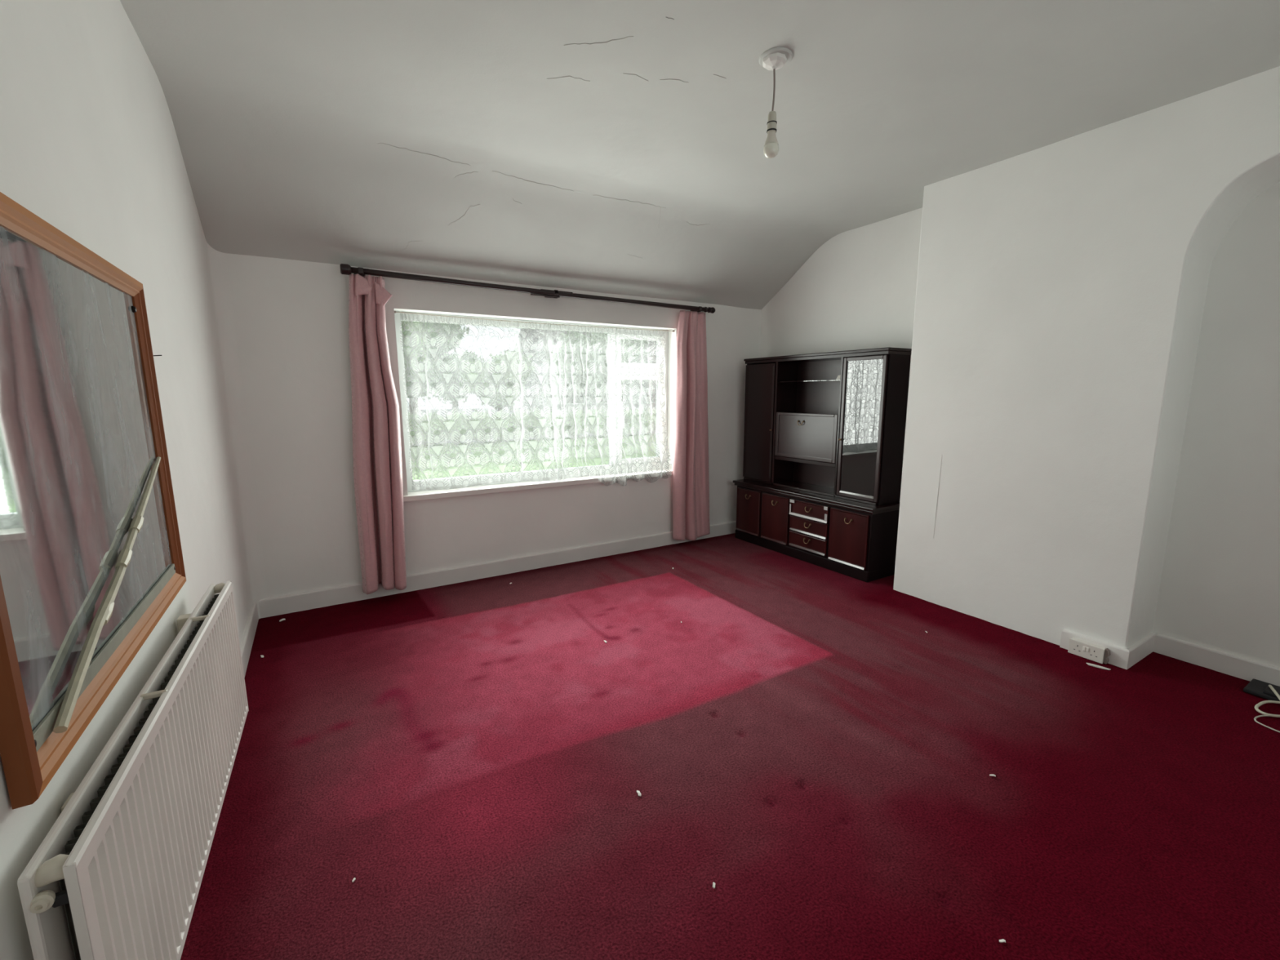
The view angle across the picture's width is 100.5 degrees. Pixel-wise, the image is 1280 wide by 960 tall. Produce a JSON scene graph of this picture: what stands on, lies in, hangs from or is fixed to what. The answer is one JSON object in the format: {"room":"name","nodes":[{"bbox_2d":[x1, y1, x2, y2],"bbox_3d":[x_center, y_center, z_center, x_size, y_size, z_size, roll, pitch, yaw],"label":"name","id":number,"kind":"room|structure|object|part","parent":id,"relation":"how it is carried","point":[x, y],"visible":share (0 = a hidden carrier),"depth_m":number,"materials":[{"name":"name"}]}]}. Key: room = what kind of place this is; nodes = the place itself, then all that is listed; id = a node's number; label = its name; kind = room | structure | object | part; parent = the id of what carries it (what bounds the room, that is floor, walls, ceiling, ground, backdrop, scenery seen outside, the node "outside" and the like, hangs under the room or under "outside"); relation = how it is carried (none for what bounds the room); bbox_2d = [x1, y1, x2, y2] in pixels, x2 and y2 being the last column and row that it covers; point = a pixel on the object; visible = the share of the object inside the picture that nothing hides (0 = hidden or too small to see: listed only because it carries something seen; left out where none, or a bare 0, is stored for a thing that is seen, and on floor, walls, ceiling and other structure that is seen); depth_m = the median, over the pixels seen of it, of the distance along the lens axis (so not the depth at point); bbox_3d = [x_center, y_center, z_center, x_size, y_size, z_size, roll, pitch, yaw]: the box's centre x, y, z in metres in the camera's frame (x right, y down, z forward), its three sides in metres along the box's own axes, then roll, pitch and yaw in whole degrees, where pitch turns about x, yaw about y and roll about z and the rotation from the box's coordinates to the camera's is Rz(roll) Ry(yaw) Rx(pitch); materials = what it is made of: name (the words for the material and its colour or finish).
{"room":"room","nodes":[
{"label":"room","id":0,"kind":"room"},
{"bbox_2d":[0,0,268,959],"bbox_3d":[-1.155,-0.102,0.972,0.275,2.900,5.050,-6,11,-31],"label":"wall","id":1,"kind":"structure","parent":0,"point":[90,146],"depth_m":1.62,"materials":[{"name":"white paint"}]},
{"bbox_2d":[0,191,186,809],"bbox_3d":[-1.159,-0.050,1.144,0.027,0.898,1.075,-6,11,-31],"label":"wall mirror","id":2,"kind":"object","parent":1,"relation":"attached to","point":[82,437],"visible":0.95,"depth_m":0.99,"materials":[{"name":"orange wood"}]},
{"bbox_3d":[-0.893,0.020,0.710,0.027,0.898,0.046,-6,11,-31],"label":"frame rail","id":3,"kind":"part","parent":2,"relation":"part of","materials":[{"name":"orange wood"}]},
{"bbox_3d":[-1.161,-0.470,1.075,0.027,0.046,1.075,-6,11,-31],"label":"frame rail","id":4,"kind":"part","parent":2,"relation":"part of","materials":[{"name":"orange wood"}]},
{"bbox_2d":[32,563,175,751],"bbox_3d":[-1.162,0.333,1.206,0.006,0.028,0.965,-6,11,-31],"label":"batten","id":5,"kind":"object","parent":2,"relation":"on","point":[44,729],"visible":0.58,"depth_m":1.08,"materials":[{"name":"white wood"}]},
{"bbox_2d":[53,456,160,733],"bbox_3d":[-1.170,0.169,1.208,0.023,0.358,0.920,-6,11,-31],"label":"wooden stick","id":6,"kind":"object","parent":2,"relation":"on","point":[104,611],"visible":1,"depth_m":1.05,"materials":[{"name":"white wood"}]},
{"bbox_3d":[-1.158,0.371,1.213,0.027,0.046,1.075,-6,11,-31],"label":"frame rail","id":7,"kind":"part","parent":2,"relation":"part of","materials":[{"name":"orange wood"}]},
{"bbox_3d":[-1.426,-0.119,1.579,0.027,0.898,0.046,-6,11,-31],"label":"frame rail","id":8,"kind":"part","parent":2,"relation":"part of","materials":[{"name":"orange wood"}]},
{"bbox_2d":[17,580,248,959],"bbox_3d":[-1.149,0.795,1.329,0.105,0.714,1.311,-5,11,-29],"label":"radiator","id":9,"kind":"object","parent":1,"relation":"attached to","point":[118,874],"visible":1,"depth_m":1.03,"materials":[{"name":"white metal"}]},
{"bbox_2d":[240,601,258,678],"bbox_3d":[-1.115,1.113,1.240,0.028,0.115,4.732,-6,11,-31],"label":"baseboard","id":10,"kind":"structure","parent":1,"relation":"attached to","point":[246,642],"depth_m":2.85,"materials":[{"name":"white paint"}]},
{"bbox_2d":[226,253,761,597],"bbox_3d":[-0.681,-0.633,4.221,4.500,2.900,0.290,-6,11,-31],"label":"wall","id":11,"kind":"structure","parent":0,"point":[291,316],"depth_m":3.47,"materials":[{"name":"white paint"}]},
{"bbox_2d":[258,520,736,617],"bbox_3d":[-0.591,0.612,4.300,4.082,0.115,0.028,-6,11,-31],"label":"baseboard","id":12,"kind":"structure","parent":11,"relation":"attached to","point":[295,602],"depth_m":3.91,"materials":[{"name":"white paint"}]},
{"bbox_2d":[339,263,715,313],"bbox_3d":[-0.584,-1.371,3.921,2.839,0.087,0.125,-6,11,-31],"label":"pole","id":13,"kind":"object","parent":11,"relation":"attached to","point":[345,268],"visible":0.96,"depth_m":3.69,"materials":[{"name":"black metal"}]},
{"bbox_2d":[348,273,406,594],"bbox_3d":[-1.670,-0.259,3.380,0.309,1.990,0.168,-6,11,-31],"label":"curtain","id":14,"kind":"object","parent":13,"relation":"hanging from","point":[375,415],"visible":1,"depth_m":3.35,"materials":[{"name":"pink fabric"}]},
{"bbox_2d":[672,310,710,540],"bbox_3d":[0.489,-0.446,4.675,0.412,1.996,0.120,-6,11,-31],"label":"curtain","id":15,"kind":"object","parent":13,"relation":"hanging from","point":[691,477],"visible":1,"depth_m":4.64,"materials":[{"name":"pink fabric"}]},
{"bbox_2d":[394,311,672,502],"bbox_3d":[-0.686,-0.585,4.140,2.265,1.261,0.215,-6,11,-31],"label":"window","id":16,"kind":"structure","parent":11,"relation":"attached to","point":[510,486],"depth_m":4.22,"materials":[{"name":"grey plastic"}]},
{"bbox_3d":[-1.633,-0.522,3.661,0.055,1.225,0.060,-6,11,-31],"label":"frame","id":17,"kind":"part","parent":16,"relation":"part of","materials":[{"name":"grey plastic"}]},
{"bbox_3d":[-0.934,-0.602,4.076,1.578,1.095,0.004,-6,11,-31],"label":"pane","id":18,"kind":"part","parent":16,"relation":"part of","materials":[{"name":"clear glass"}]},
{"bbox_3d":[-0.713,-1.192,4.118,2.102,0.055,0.060,-6,11,-31],"label":"frame","id":19,"kind":"part","parent":16,"relation":"part of","materials":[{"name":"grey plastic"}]},
{"bbox_2d":[394,311,674,490],"bbox_3d":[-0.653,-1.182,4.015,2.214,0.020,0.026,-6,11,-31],"label":"curtain","id":20,"kind":"object","parent":16,"relation":"hanging from","point":[514,322],"visible":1,"depth_m":4.05,"materials":[{"name":"white fabric"}]},
{"bbox_3d":[-0.668,0.022,4.213,2.265,0.038,0.154,-6,11,-31],"label":"sill","id":21,"kind":"part","parent":16,"relation":"part of","materials":[{"name":"paint"}]},
{"bbox_3d":[-0.709,-0.048,4.304,2.102,0.075,0.060,-6,11,-31],"label":"frame","id":22,"kind":"part","parent":16,"relation":"part of","materials":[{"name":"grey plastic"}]},
{"bbox_3d":[-0.146,-0.509,4.506,0.025,0.140,0.033,-6,11,-31],"label":"handle","id":23,"kind":"part","parent":16,"relation":"part of","materials":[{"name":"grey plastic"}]},
{"bbox_3d":[-0.006,-1.098,4.554,0.464,0.276,0.062,-6,11,-31],"label":"sash","id":24,"kind":"part","parent":16,"relation":"part of","materials":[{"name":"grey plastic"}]},
{"bbox_3d":[-0.004,-0.528,4.647,0.464,0.759,0.062,-6,11,-31],"label":"sash","id":25,"kind":"part","parent":16,"relation":"part of","materials":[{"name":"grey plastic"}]},
{"bbox_3d":[0.212,-0.708,4.763,0.055,1.225,0.060,-6,11,-31],"label":"frame","id":26,"kind":"part","parent":16,"relation":"part of","materials":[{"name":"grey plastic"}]},
{"bbox_2d":[120,0,1279,309],"bbox_3d":[0.641,-1.383,1.902,4.326,0.636,5.025,-6,11,-31],"label":"ceiling","id":27,"kind":"structure","parent":0,"point":[602,146],"depth_m":2.37,"materials":[{"name":"white paint"}]},
{"bbox_2d":[759,47,792,158],"bbox_3d":[0.513,-1.422,2.037,0.124,0.352,0.124,-6,11,-31],"label":"pendant lamp","id":28,"kind":"object","parent":27,"relation":"hanging from","point":[774,59],"visible":1,"depth_m":2.02,"materials":[{"name":"white paint"}]},
{"bbox_3d":[0.506,-1.269,2.057,0.058,0.044,0.058,-6,11,-31],"label":"globe","id":29,"kind":"part","parent":28,"relation":"part of","materials":[{"name":"white"}]},
{"bbox_3d":[0.506,-1.316,2.050,0.055,0.053,0.055,-6,11,-31],"label":"bulb","id":30,"kind":"part","parent":28,"relation":"part of","materials":[{"name":"beige plastic"}]},
{"bbox_2d":[180,533,1279,959],"bbox_3d":[0.631,0.997,2.306,4.144,0.014,4.792,-6,11,-31],"label":"floor","id":31,"kind":"structure","parent":0,"point":[476,754],"depth_m":1.85,"materials":[{"name":"red carpet"}]},
{"bbox_2d":[733,479,899,582],"bbox_3d":[1.408,0.357,4.470,0.385,0.550,1.472,-6,11,-31],"label":"sideboard","id":32,"kind":"object","parent":31,"relation":"on","point":[855,540],"visible":0.96,"depth_m":4.15,"materials":[{"name":"brown wood"}]},
{"bbox_3d":[0.980,0.474,4.872,0.012,0.014,0.285,-6,11,-31],"label":"edge moulding","id":33,"kind":"part","parent":32,"relation":"part of","materials":[{"name":"red wood"}]},
{"bbox_3d":[0.986,0.283,4.845,0.016,0.402,0.297,-6,11,-31],"label":"door","id":34,"kind":"part","parent":32,"relation":"part of","materials":[{"name":"red wood"}]},
{"bbox_3d":[1.151,0.519,4.594,0.012,0.014,0.296,-6,11,-31],"label":"edge moulding","id":35,"kind":"part","parent":32,"relation":"part of","materials":[{"name":"red wood"}]},
{"bbox_3d":[1.157,0.328,4.567,0.016,0.402,0.308,-6,11,-31],"label":"door","id":36,"kind":"part","parent":32,"relation":"part of","materials":[{"name":"red wood"}]},
{"bbox_3d":[1.149,0.133,4.531,0.012,0.006,0.296,-6,11,-31],"label":"edge moulding","id":37,"kind":"part","parent":32,"relation":"part of","materials":[{"name":"red wood"}]},
{"bbox_3d":[1.339,0.447,4.267,0.012,0.006,0.364,-6,11,-31],"label":"edge moulding","id":38,"kind":"part","parent":32,"relation":"part of","materials":[{"name":"red wood"}]},
{"bbox_3d":[1.339,0.557,4.285,0.012,0.014,0.364,-6,11,-31],"label":"edge moulding","id":39,"kind":"part","parent":32,"relation":"part of","materials":[{"name":"red wood"}]},
{"bbox_3d":[1.346,0.504,4.280,0.016,0.122,0.376,-6,11,-31],"label":"drawer","id":40,"kind":"part","parent":32,"relation":"part of","materials":[{"name":"red wood"}]},
{"bbox_3d":[1.339,0.426,4.264,0.012,0.014,0.364,-6,11,-31],"label":"edge moulding","id":41,"kind":"part","parent":32,"relation":"part of","materials":[{"name":"red wood"}]},
{"bbox_3d":[1.338,0.319,4.246,0.012,0.006,0.364,-6,11,-31],"label":"edge moulding","id":42,"kind":"part","parent":32,"relation":"part of","materials":[{"name":"red wood"}]},
{"bbox_3d":[1.345,0.374,4.259,0.016,0.120,0.376,-6,11,-31],"label":"drawer","id":43,"kind":"part","parent":32,"relation":"part of","materials":[{"name":"red wood"}]},
{"bbox_3d":[1.338,0.183,4.224,0.012,0.006,0.364,-6,11,-31],"label":"edge moulding","id":44,"kind":"part","parent":32,"relation":"part of","materials":[{"name":"red wood"}]},
{"bbox_3d":[1.345,0.242,4.238,0.016,0.128,0.376,-6,11,-31],"label":"drawer","id":45,"kind":"part","parent":32,"relation":"part of","materials":[{"name":"red wood"}]},
{"bbox_2d":[733,479,899,514],"bbox_3d":[1.407,0.108,4.429,0.385,0.045,1.472,-6,11,-31],"label":"countertop","id":46,"kind":"structure","parent":32,"relation":"on","point":[857,506],"depth_m":4.12,"materials":[{"name":"brown wood"}]},
{"bbox_2d":[742,346,911,505],"bbox_3d":[1.431,-0.468,4.385,0.281,1.104,1.448,-6,11,-31],"label":"hutch","id":47,"kind":"object","parent":32,"relation":"on","point":[806,428],"visible":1,"depth_m":4.20,"materials":[{"name":"brown wood"}]},
{"bbox_3d":[1.065,-0.515,4.776,0.016,1.025,0.360,-6,11,-31],"label":"door","id":48,"kind":"part","parent":47,"relation":"part of","materials":[{"name":"brown wood"}]},
{"bbox_3d":[1.347,-0.154,4.375,0.018,0.030,0.640,-6,11,-31],"label":"rail","id":49,"kind":"part","parent":47,"relation":"part of","materials":[{"name":"brown wood"}]},
{"bbox_2d":[778,379,839,382],"bbox_3d":[1.446,-0.804,4.332,0.224,0.006,0.640,-6,11,-31],"label":"glass shelf","id":50,"kind":"object","parent":47,"relation":"attached to","point":[780,380],"depth_m":4.41,"materials":[{"name":"clear glass"}]},
{"bbox_3d":[1.545,-0.465,4.457,0.012,1.074,1.394,-6,11,-31],"label":"panel","id":51,"kind":"part","parent":47,"relation":"part of","materials":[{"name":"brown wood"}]},
{"bbox_3d":[1.434,-0.991,4.302,0.269,0.045,1.448,-6,11,-31],"label":"cornice","id":52,"kind":"part","parent":47,"relation":"part of","materials":[{"name":"brown wood"}]},
{"bbox_3d":[1.611,0.107,3.964,0.012,0.012,0.298,-6,11,-31],"label":"edge moulding","id":53,"kind":"part","parent":47,"relation":"part of","materials":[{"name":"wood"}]},
{"bbox_3d":[1.612,-0.373,3.887,0.004,0.990,0.306,-6,11,-31],"label":"pane","id":54,"kind":"part","parent":47,"relation":"part of","materials":[{"name":"clear glass"}]},
{"bbox_3d":[1.611,-0.373,3.886,0.020,1.034,0.350,-6,11,-31],"label":"glass door","id":55,"kind":"part","parent":47,"relation":"part of","materials":[{"name":"clear glass"}]},
{"bbox_3d":[1.814,-0.359,3.802,0.239,1.074,0.018,-6,11,-31],"label":"panel","id":56,"kind":"part","parent":47,"relation":"part of","materials":[{"name":"brown wood"}]},
{"bbox_3d":[1.534,0.620,3.970,0.012,0.014,0.314,-6,11,-31],"label":"edge moulding","id":57,"kind":"part","parent":32,"relation":"part of","materials":[{"name":"red wood"}]},
{"bbox_3d":[1.540,0.428,3.943,0.016,0.402,0.326,-6,11,-31],"label":"door","id":58,"kind":"part","parent":32,"relation":"part of","materials":[{"name":"red wood"}]},
{"bbox_3d":[1.532,0.234,3.907,0.012,0.006,0.314,-6,11,-31],"label":"edge moulding","id":59,"kind":"part","parent":32,"relation":"part of","materials":[{"name":"red wood"}]},
{"bbox_2d":[999,938,1005,942],"bbox_3d":[0.901,1.146,1.324,0.017,0.005,0.007,-1,9,-4],"label":"paper scrap","id":60,"kind":"object","parent":31,"relation":"on","point":[1002,940],"visible":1,"depth_m":1.32,"materials":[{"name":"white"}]},
{"bbox_2d":[1086,662,1111,670],"bbox_3d":[2.274,0.926,2.642,0.093,0.004,0.022,9,13,44],"label":"chip","id":61,"kind":"object","parent":31,"relation":"on","point":[1088,664],"visible":1,"depth_m":2.64,"materials":[{"name":"white"}]},
{"bbox_2d":[1243,678,1279,701],"bbox_3d":[2.884,0.960,2.334,0.163,0.031,0.295,-6,11,-31],"label":"block","id":62,"kind":"object","parent":31,"relation":"on","point":[1255,687],"visible":0.9,"depth_m":2.40,"materials":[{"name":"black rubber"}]},
{"bbox_3d":[2.847,0.946,2.372,0.110,0.014,0.080,-6,11,-31],"label":"lid","id":63,"kind":"part","parent":62,"relation":"part of","materials":[{"name":"black plastic"}]},
{"bbox_2d":[1253,684,1279,733],"bbox_3d":[2.743,0.978,2.190,0.385,0.045,0.276,-6,11,-31],"label":"cable","id":64,"kind":"object","parent":31,"relation":"on","point":[1257,705],"visible":1,"depth_m":2.27,"materials":[{"name":"beige plastic"}]},
{"bbox_3d":[2.780,0.968,2.243,0.265,0.044,0.224,-6,11,-31],"label":"cord","id":65,"kind":"part","parent":64,"relation":"part of","materials":[{"name":"beige plastic"}]},
{"bbox_2d":[760,182,1279,667],"bbox_3d":[2.490,-0.470,3.150,0.200,2.900,5.050,-6,11,-31],"label":"wall","id":66,"kind":"structure","parent":0,"point":[1220,587],"depth_m":2.56,"materials":[{"name":"white paint"}]},
{"bbox_2d":[1153,633,1279,686],"bbox_3d":[3.057,0.943,2.237,0.028,0.100,1.336,-6,11,-31],"label":"baseboard","id":67,"kind":"structure","parent":66,"relation":"attached to","point":[1237,666],"depth_m":2.60,"materials":[{"name":"white paint"}]},
{"bbox_2d":[893,66,1279,648],"bbox_3d":[2.748,-0.332,2.296,0.456,2.900,3.102,-6,11,-31],"label":"wall","id":68,"kind":"structure","parent":0,"point":[1061,289],"depth_m":2.74,"materials":[{"name":"white paint"}]},
{"bbox_2d":[1067,637,1110,663],"bbox_3d":[2.300,0.875,2.729,0.042,0.077,0.162,-6,11,-31],"label":"double socket","id":69,"kind":"object","parent":68,"relation":"attached to","point":[1094,652],"visible":1,"depth_m":2.72,"materials":[{"name":"white plastic"}]},
{"bbox_2d":[1059,629,1128,669],"bbox_3d":[2.335,0.864,2.739,0.030,0.100,0.278,-6,11,-31],"label":"baseboard","id":70,"kind":"structure","parent":68,"relation":"attached to","point":[1118,656],"depth_m":2.68,"materials":[{"name":"white paint"}]},
{"bbox_2d":[1126,632,1156,669],"bbox_3d":[2.550,0.867,2.717,0.372,0.100,0.022,-6,11,-31],"label":"baseboard","id":71,"kind":"structure","parent":68,"relation":"attached to","point":[1143,647],"depth_m":2.70,"materials":[{"name":"white paint"}]},
{"label":"outside","id":72,"kind":"structure","parent":0,"visible":0},
{"bbox_2d":[410,432,656,479],"bbox_3d":[1.250,-0.871,16.507,80.000,0.200,11.900,-6,11,-31],"label":"lawn","id":73,"kind":"structure","parent":72,"point":[437,448],"depth_m":14.79,"materials":[{"name":"green plant"}]},
{"bbox_2d":[408,406,656,445],"bbox_3d":[0.449,-2.457,22.239,31.984,1.400,1.751,-6,11,-31],"label":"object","id":74,"kind":"object","parent":73,"relation":"on","point":[473,423],"visible":0.18,"depth_m":18.88,"materials":[{"name":"green plant"}]},
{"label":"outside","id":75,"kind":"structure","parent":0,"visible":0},
{"bbox_2d":[408,408,655,444],"bbox_3d":[-9.091,-5.125,42.874,150.000,0.180,44.500,-6,11,-31],"label":"road","id":76,"kind":"structure","parent":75,"point":[439,411],"depth_m":48.78,"materials":[{"name":"grey asphalt"}]},
{"bbox_2d":[401,320,431,395],"bbox_3d":[-9.546,-3.642,18.281,4.501,5.010,4.298,-6,11,-31],"label":"tree","id":77,"kind":"object","parent":76,"relation":"on","point":[406,349],"visible":0.05,"depth_m":17.95,"materials":[{"name":"green plant"}]},
{"bbox_2d":[406,322,469,416],"bbox_3d":[-9.912,-4.744,22.604,4.958,5.790,4.623,-6,11,-31],"label":"tree","id":78,"kind":"object","parent":76,"relation":"on","point":[433,350],"visible":0.17,"depth_m":22.06,"materials":[{"name":"green plant"}]},
{"bbox_2d":[433,350,480,413],"bbox_3d":[-11.671,-5.846,33.127,3.809,4.596,3.604,-6,11,-31],"label":"tree","id":79,"kind":"object","parent":76,"relation":"on","point":[461,391],"visible":0.36,"depth_m":32.40,"materials":[{"name":"green plant"}]},
{"bbox_2d":[457,349,535,413],"bbox_3d":[-8.235,-5.320,30.638,4.246,4.338,4.105,-6,11,-31],"label":"tree","id":80,"kind":"object","parent":76,"relation":"on","point":[473,377],"visible":0.61,"depth_m":29.52,"materials":[{"name":"green plant"}]},
{"bbox_2d":[513,328,656,413],"bbox_3d":[-0.581,-9.180,44.189,18.200,7.500,7.200,-6,11,-31],"label":"house","id":81,"kind":"structure","parent":76,"relation":"on","point":[529,398],"depth_m":39.21,"materials":[{"name":"stone"}]},
{"bbox_3d":[-4.712,-6.062,38.519,1.400,1.000,0.040,-6,11,-31],"label":"pane","id":82,"kind":"part","parent":81,"relation":"part of","materials":[{"name":"clear glass"}]},
{"bbox_3d":[1.103,-6.649,41.994,1.400,1.000,0.040,-6,11,-31],"label":"pane","id":83,"kind":"part","parent":81,"relation":"part of","materials":[{"name":"clear glass"}]},
{"bbox_2d":[546,331,650,412],"bbox_3d":[-2.434,-6.212,30.440,5.792,6.112,5.570,-6,11,-31],"label":"tree","id":84,"kind":"object","parent":76,"relation":"on","point":[568,354],"visible":0.48,"depth_m":28.86,"materials":[{"name":"green plant"}]}
]}

